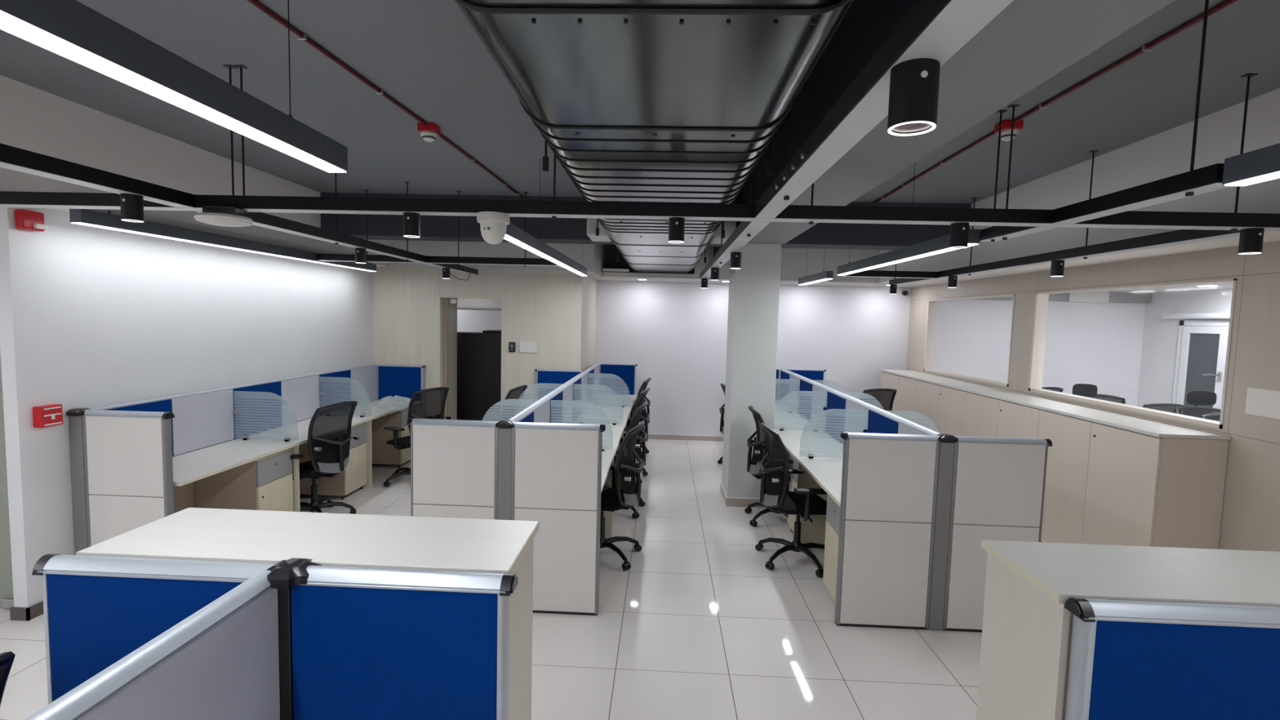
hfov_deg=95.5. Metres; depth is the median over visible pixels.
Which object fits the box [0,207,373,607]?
wall
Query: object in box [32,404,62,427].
alarm pull station
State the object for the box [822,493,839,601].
pedestal
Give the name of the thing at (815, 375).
partition panel
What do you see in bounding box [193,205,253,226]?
wireless access point
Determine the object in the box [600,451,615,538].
desk
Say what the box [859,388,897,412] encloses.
office chair
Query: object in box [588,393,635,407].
desk
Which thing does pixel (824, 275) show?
lamp
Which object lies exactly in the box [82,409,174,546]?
partition panel
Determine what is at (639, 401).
office chair
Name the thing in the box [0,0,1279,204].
ceiling
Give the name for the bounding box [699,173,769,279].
track
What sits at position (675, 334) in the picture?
wall
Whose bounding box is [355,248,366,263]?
track spotlight
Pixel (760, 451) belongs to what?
office chair
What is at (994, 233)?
track
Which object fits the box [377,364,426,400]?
partition panel
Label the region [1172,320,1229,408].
door
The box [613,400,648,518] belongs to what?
office chair
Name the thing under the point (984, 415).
base cabinet
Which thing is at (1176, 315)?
trim
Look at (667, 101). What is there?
air duct
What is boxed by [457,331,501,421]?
door
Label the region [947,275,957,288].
track spotlight
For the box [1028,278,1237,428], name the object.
window
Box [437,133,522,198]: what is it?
conduit
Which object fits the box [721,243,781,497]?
wall pillar
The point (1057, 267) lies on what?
track spotlight
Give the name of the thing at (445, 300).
door frame
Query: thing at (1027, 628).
storage cabinet
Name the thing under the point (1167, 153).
ceiling
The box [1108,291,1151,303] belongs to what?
trim
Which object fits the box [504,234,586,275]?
diffuser
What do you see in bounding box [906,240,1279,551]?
wall
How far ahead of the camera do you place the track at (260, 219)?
4.12 m
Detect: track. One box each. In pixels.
[0,64,1279,231]
[0,142,194,207]
[193,172,478,275]
[317,189,417,262]
[426,191,559,266]
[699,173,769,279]
[841,263,936,279]
[888,150,1270,284]
[979,104,1057,241]
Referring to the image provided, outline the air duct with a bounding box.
[453,0,852,273]
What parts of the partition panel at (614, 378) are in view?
trim, rail, trim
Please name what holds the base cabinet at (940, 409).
on the floor
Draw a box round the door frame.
[443,297,448,419]
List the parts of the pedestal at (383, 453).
drawer, door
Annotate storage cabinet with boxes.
[75,507,539,719]
[976,539,1279,719]
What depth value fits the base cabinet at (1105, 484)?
4.03 m
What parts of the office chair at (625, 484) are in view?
armrest, seat, adjust knob, backrest, backrest frame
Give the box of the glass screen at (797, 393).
[788,391,799,413]
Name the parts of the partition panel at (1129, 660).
trim, rail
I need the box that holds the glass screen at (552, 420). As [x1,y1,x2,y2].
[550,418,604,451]
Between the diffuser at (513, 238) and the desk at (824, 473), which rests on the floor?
the desk at (824, 473)
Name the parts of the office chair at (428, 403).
seat, armrest, backrest frame, backrest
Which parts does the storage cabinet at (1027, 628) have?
door, panel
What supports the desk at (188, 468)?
on the floor
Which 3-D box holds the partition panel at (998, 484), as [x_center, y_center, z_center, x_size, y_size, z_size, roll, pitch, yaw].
[2.155,1.064,3.538,0.567,1.205,0.069,2,4,2]
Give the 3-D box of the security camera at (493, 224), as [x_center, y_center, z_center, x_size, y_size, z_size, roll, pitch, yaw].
[-0.708,-0.631,2.809,0.156,0.143,0.156,2,4,2]
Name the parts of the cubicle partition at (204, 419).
rail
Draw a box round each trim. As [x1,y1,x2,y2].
[457,297,502,311]
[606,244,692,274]
[648,433,723,436]
[713,0,917,256]
[720,480,759,499]
[969,293,1068,301]
[1063,291,1109,302]
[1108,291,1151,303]
[1162,312,1230,319]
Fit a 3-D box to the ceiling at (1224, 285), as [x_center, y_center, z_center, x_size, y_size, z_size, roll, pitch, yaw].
[5.694,-0.853,5.689,3.320,0.050,5.930,2,4,2]
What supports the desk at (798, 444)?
on the floor
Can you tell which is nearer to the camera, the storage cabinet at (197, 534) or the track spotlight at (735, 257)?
the storage cabinet at (197, 534)
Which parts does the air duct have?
hanger rod, hanger rod, hanger rod, hanger rod, hanger rod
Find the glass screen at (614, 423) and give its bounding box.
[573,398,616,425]
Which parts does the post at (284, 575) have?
post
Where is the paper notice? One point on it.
(1261, 402)
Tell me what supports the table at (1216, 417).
on the floor
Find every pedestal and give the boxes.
[194,448,293,511]
[298,422,367,499]
[371,407,410,467]
[786,454,798,532]
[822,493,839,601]
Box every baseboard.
[9,600,44,621]
[648,434,723,441]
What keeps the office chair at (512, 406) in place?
on the floor
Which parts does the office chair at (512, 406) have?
backrest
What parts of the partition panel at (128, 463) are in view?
trim, rail, trim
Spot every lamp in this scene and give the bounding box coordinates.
[0,0,347,173]
[69,208,376,271]
[504,162,587,275]
[798,257,833,284]
[836,167,980,275]
[1222,142,1279,186]
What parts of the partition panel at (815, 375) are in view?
rail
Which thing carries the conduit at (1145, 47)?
attached to the ceiling at (426, 55)
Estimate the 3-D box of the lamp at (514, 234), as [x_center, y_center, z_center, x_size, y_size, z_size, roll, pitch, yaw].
[-0.719,-1.200,5.032,0.068,0.703,3.300,2,4,3]
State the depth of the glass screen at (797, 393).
7.14 m
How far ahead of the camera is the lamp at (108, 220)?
4.17 m
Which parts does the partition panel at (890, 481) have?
trim, rail, trim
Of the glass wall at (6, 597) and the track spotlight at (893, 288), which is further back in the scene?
the track spotlight at (893, 288)
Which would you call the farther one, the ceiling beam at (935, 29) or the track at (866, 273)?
the track at (866, 273)
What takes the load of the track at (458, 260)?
hanging from the ceiling at (426, 55)
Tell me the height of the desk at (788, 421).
0.750 m
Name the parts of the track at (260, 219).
hanger rod, hanger rod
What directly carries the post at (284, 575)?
on the floor
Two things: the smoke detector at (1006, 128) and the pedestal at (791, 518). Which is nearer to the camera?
the smoke detector at (1006, 128)
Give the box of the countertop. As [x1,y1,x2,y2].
[880,368,1231,439]
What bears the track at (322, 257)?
hanging from the ceiling at (426, 55)
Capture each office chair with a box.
[0,651,15,706]
[289,400,359,514]
[383,386,450,487]
[497,385,527,419]
[600,421,644,570]
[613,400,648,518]
[623,387,649,483]
[630,377,651,453]
[717,382,725,463]
[744,405,793,532]
[755,422,826,577]
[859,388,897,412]
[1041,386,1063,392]
[1071,383,1097,396]
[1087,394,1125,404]
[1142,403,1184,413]
[1173,391,1221,417]
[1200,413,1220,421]
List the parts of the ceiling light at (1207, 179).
hanger rod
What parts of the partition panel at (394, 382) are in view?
trim, rail, trim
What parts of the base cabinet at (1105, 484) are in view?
door, door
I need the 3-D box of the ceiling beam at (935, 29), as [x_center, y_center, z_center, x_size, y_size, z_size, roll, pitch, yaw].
[0.470,-0.797,-0.183,0.102,0.701,5.786,2,4,2]
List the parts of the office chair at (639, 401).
backrest frame, backrest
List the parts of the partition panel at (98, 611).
trim, rail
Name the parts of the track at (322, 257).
hanger rod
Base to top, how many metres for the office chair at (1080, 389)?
1.235 m
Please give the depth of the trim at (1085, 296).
8.50 m
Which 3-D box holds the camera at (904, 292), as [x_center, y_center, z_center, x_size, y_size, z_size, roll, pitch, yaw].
[3.954,-0.996,8.676,0.090,0.070,0.090,2,4,2]
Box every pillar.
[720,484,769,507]
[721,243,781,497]
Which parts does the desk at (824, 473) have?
gable panel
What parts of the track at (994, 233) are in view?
hanger rod, hanger rod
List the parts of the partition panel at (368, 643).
rail, trim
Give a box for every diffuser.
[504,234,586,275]
[800,278,832,284]
[838,243,977,275]
[1224,171,1279,186]
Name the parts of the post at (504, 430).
post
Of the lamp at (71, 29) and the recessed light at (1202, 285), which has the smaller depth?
the lamp at (71, 29)
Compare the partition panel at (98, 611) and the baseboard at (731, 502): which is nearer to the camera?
the partition panel at (98, 611)
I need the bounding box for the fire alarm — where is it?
[14,208,48,231]
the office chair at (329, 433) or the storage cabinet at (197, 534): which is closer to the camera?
the storage cabinet at (197, 534)
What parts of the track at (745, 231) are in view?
hanger rod, hanger rod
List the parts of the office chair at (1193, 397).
backrest frame, backrest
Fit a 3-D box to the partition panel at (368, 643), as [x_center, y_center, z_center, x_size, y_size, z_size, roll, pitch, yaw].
[-0.615,1.138,1.530,0.568,1.205,0.069,2,4,2]
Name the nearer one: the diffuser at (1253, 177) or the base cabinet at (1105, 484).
the diffuser at (1253, 177)
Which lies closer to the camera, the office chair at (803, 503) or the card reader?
the office chair at (803, 503)
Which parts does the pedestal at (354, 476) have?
door, drawer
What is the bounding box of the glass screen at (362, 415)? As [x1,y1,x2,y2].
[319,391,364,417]
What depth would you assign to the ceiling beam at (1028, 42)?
1.75 m
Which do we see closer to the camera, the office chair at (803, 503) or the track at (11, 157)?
the track at (11, 157)
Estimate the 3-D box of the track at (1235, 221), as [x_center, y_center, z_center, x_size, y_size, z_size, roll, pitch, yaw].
[-0.142,-1.025,2.778,6.320,0.701,0.095,2,4,2]
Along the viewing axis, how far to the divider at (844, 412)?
5.60 m
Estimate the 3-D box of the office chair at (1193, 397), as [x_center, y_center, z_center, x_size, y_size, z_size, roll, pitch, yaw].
[5.953,0.967,6.026,0.673,1.235,0.699,2,4,10]
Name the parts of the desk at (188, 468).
modesty panel, gable panel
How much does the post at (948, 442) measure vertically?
1.206 m
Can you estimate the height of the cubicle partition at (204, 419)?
1.186 m
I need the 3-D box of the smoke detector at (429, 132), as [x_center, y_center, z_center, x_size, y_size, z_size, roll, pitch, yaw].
[-1.319,-1.417,3.637,0.110,0.101,0.104,2,4,2]
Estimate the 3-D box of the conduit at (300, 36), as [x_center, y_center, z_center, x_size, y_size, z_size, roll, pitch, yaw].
[-1.537,-1.220,0.284,0.102,0.026,6.611,2,4,3]
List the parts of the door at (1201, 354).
glass pane, handle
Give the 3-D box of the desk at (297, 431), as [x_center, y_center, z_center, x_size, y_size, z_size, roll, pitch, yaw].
[-3.138,1.014,5.562,0.572,0.750,1.223,2,4,2]
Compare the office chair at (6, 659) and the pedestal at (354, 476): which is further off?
the pedestal at (354, 476)
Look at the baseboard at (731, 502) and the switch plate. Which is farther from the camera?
the switch plate
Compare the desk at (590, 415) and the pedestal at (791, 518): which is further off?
the desk at (590, 415)
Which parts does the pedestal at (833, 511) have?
drawer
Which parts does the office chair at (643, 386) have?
backrest frame, backrest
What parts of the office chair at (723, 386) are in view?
backrest frame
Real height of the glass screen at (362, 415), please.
0.418 m
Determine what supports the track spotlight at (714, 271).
attached to the track at (745, 231)
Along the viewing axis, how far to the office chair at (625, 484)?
4.38 m
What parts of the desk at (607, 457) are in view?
gable panel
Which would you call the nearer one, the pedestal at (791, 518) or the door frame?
the pedestal at (791, 518)
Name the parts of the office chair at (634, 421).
backrest, backrest frame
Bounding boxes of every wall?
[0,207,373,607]
[0,351,13,608]
[372,266,597,420]
[457,309,501,332]
[595,280,1145,435]
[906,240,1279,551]
[1137,288,1232,407]
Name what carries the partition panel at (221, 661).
on the floor
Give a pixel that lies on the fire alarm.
(25, 220)
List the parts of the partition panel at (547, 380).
trim, rail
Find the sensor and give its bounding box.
[450,298,457,303]
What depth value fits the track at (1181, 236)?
3.81 m
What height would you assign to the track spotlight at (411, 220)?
0.112 m
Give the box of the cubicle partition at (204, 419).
[88,364,377,457]
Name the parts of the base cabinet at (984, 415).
door, door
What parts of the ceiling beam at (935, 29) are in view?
hanger rod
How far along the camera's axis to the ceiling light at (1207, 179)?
2.10 m
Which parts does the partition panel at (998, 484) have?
trim, rail, trim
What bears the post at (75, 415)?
on the floor
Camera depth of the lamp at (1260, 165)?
1.76 m
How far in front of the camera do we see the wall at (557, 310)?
7.33 m
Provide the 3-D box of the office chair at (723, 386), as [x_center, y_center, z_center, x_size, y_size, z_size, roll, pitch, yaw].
[1.332,0.838,7.377,0.666,1.066,0.672,1,4,-4]
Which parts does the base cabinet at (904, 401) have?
door, door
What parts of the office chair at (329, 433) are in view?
armrest, adjust knob, seat, backrest frame, backrest, adjust knob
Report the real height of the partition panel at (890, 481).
1.205 m
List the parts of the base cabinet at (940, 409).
door, door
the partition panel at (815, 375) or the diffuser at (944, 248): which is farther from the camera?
the partition panel at (815, 375)
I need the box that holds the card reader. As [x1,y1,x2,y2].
[508,342,515,351]
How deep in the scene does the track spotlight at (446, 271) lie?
6.16 m
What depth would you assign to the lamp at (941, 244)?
4.12 m
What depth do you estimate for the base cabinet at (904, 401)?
7.84 m
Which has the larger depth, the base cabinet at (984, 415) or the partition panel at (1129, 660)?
the base cabinet at (984, 415)
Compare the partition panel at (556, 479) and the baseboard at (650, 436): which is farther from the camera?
the baseboard at (650, 436)
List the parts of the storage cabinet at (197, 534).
panel, door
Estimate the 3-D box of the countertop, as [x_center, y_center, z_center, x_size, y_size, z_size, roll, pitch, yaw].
[3.689,0.326,6.196,0.451,0.024,4.882,2,4,2]
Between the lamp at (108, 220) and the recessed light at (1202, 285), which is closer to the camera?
the lamp at (108, 220)
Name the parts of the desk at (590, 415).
gable panel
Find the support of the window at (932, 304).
in the wall at (1251, 507)
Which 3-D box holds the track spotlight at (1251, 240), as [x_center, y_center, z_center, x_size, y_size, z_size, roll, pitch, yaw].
[2.824,-0.548,2.688,0.077,0.112,0.079,2,4,2]
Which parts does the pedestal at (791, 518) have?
door, drawer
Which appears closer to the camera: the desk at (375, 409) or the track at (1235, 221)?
the track at (1235, 221)
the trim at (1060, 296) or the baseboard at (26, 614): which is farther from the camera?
the trim at (1060, 296)
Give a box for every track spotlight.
[120,193,144,222]
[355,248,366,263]
[403,212,420,237]
[442,267,449,279]
[668,217,684,243]
[701,278,707,288]
[710,267,719,280]
[729,252,741,269]
[887,57,940,136]
[889,284,897,293]
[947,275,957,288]
[949,222,968,248]
[1049,259,1064,276]
[1238,227,1264,254]
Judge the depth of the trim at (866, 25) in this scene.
2.37 m
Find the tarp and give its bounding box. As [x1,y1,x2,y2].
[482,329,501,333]
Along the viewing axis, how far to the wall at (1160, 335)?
8.24 m
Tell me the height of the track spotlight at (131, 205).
0.112 m
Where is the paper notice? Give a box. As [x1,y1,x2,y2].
[1244,387,1279,418]
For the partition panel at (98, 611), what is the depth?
1.50 m
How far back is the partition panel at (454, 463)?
3.61 m
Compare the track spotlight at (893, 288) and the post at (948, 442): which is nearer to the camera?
the post at (948, 442)
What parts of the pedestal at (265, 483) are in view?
drawer, door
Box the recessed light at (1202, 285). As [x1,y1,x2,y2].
[1195,284,1217,286]
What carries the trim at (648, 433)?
attached to the wall at (675, 334)
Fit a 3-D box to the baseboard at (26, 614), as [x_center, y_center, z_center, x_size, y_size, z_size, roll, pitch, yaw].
[-3.639,1.483,3.560,0.109,0.075,0.292,2,4,2]
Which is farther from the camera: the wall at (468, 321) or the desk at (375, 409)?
the wall at (468, 321)
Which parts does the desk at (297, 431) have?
gable panel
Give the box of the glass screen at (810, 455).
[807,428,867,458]
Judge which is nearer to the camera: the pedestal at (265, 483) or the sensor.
the pedestal at (265, 483)
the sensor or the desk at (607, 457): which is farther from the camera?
the sensor
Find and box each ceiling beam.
[320,192,971,251]
[723,0,1175,265]
[754,0,1013,217]
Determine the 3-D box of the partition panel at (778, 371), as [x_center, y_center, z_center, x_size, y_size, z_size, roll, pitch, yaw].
[1.704,0.708,8.408,0.577,1.198,0.062,2,4,2]
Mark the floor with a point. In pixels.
(698, 626)
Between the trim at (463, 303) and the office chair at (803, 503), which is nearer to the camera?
the office chair at (803, 503)
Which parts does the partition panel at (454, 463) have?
trim, rail, trim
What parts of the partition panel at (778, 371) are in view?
trim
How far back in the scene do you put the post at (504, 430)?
3.59 m
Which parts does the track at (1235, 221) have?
hanger rod, hanger rod, hanger rod, hanger rod, hanger rod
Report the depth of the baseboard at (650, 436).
9.00 m
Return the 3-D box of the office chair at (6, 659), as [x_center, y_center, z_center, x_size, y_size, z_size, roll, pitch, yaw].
[-1.782,1.202,1.196,0.666,1.066,0.672,2,4,4]
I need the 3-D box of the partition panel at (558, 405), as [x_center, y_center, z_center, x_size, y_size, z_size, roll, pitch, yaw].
[-0.741,0.802,6.097,0.066,1.192,4.860,2,4,2]
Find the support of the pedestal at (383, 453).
on the floor
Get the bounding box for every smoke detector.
[417,122,439,142]
[994,120,1023,141]
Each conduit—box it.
[246,0,426,125]
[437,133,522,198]
[872,131,995,204]
[1013,0,1238,123]
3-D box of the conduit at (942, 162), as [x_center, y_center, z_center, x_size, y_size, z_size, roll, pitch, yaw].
[2.174,-1.427,4.485,0.038,0.026,2.200,2,4,3]
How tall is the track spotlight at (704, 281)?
0.112 m
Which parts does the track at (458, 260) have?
hanger rod, hanger rod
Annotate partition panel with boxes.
[24,569,279,719]
[31,553,274,704]
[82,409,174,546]
[291,565,518,719]
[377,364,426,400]
[406,417,499,519]
[511,422,605,615]
[534,368,583,400]
[598,362,637,395]
[775,368,780,399]
[784,368,826,384]
[834,431,940,629]
[942,435,1052,632]
[1064,597,1279,719]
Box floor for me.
[0,439,982,719]
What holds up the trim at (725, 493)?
attached to the baseboard at (731, 502)
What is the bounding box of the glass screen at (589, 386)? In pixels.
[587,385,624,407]
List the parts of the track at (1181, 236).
hanger rod, hanger rod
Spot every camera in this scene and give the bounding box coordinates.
[476,211,510,244]
[902,290,908,295]
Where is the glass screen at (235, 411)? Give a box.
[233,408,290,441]
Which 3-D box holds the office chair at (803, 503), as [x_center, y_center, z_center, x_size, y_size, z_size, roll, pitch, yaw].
[1.254,1.040,4.534,0.666,1.066,0.672,1,4,-2]
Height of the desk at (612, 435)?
0.750 m
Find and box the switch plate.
[519,341,537,352]
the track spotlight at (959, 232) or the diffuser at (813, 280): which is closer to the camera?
the track spotlight at (959, 232)
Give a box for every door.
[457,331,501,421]
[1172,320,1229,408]
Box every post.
[66,407,91,555]
[266,557,321,719]
[495,419,515,519]
[928,433,958,630]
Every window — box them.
[924,293,1014,386]
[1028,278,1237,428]
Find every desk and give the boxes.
[172,440,300,512]
[235,417,373,487]
[352,400,409,419]
[572,405,631,433]
[586,423,625,455]
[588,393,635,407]
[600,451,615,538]
[773,412,824,431]
[773,430,843,465]
[795,457,842,548]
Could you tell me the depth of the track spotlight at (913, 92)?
1.06 m
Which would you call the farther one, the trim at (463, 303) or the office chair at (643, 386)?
the trim at (463, 303)
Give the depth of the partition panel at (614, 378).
8.48 m
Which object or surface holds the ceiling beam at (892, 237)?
attached to the ceiling at (426, 55)
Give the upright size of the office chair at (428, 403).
1.066 m
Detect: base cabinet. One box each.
[880,371,916,422]
[914,379,966,435]
[963,391,1041,438]
[1037,409,1228,549]
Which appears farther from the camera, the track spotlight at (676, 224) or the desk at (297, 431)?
the desk at (297, 431)
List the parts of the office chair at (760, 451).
adjust knob, backrest, backrest frame, seat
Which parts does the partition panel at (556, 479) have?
trim, rail, trim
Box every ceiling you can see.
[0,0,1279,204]
[0,75,1279,287]
[1095,282,1233,292]
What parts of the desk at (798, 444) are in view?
gable panel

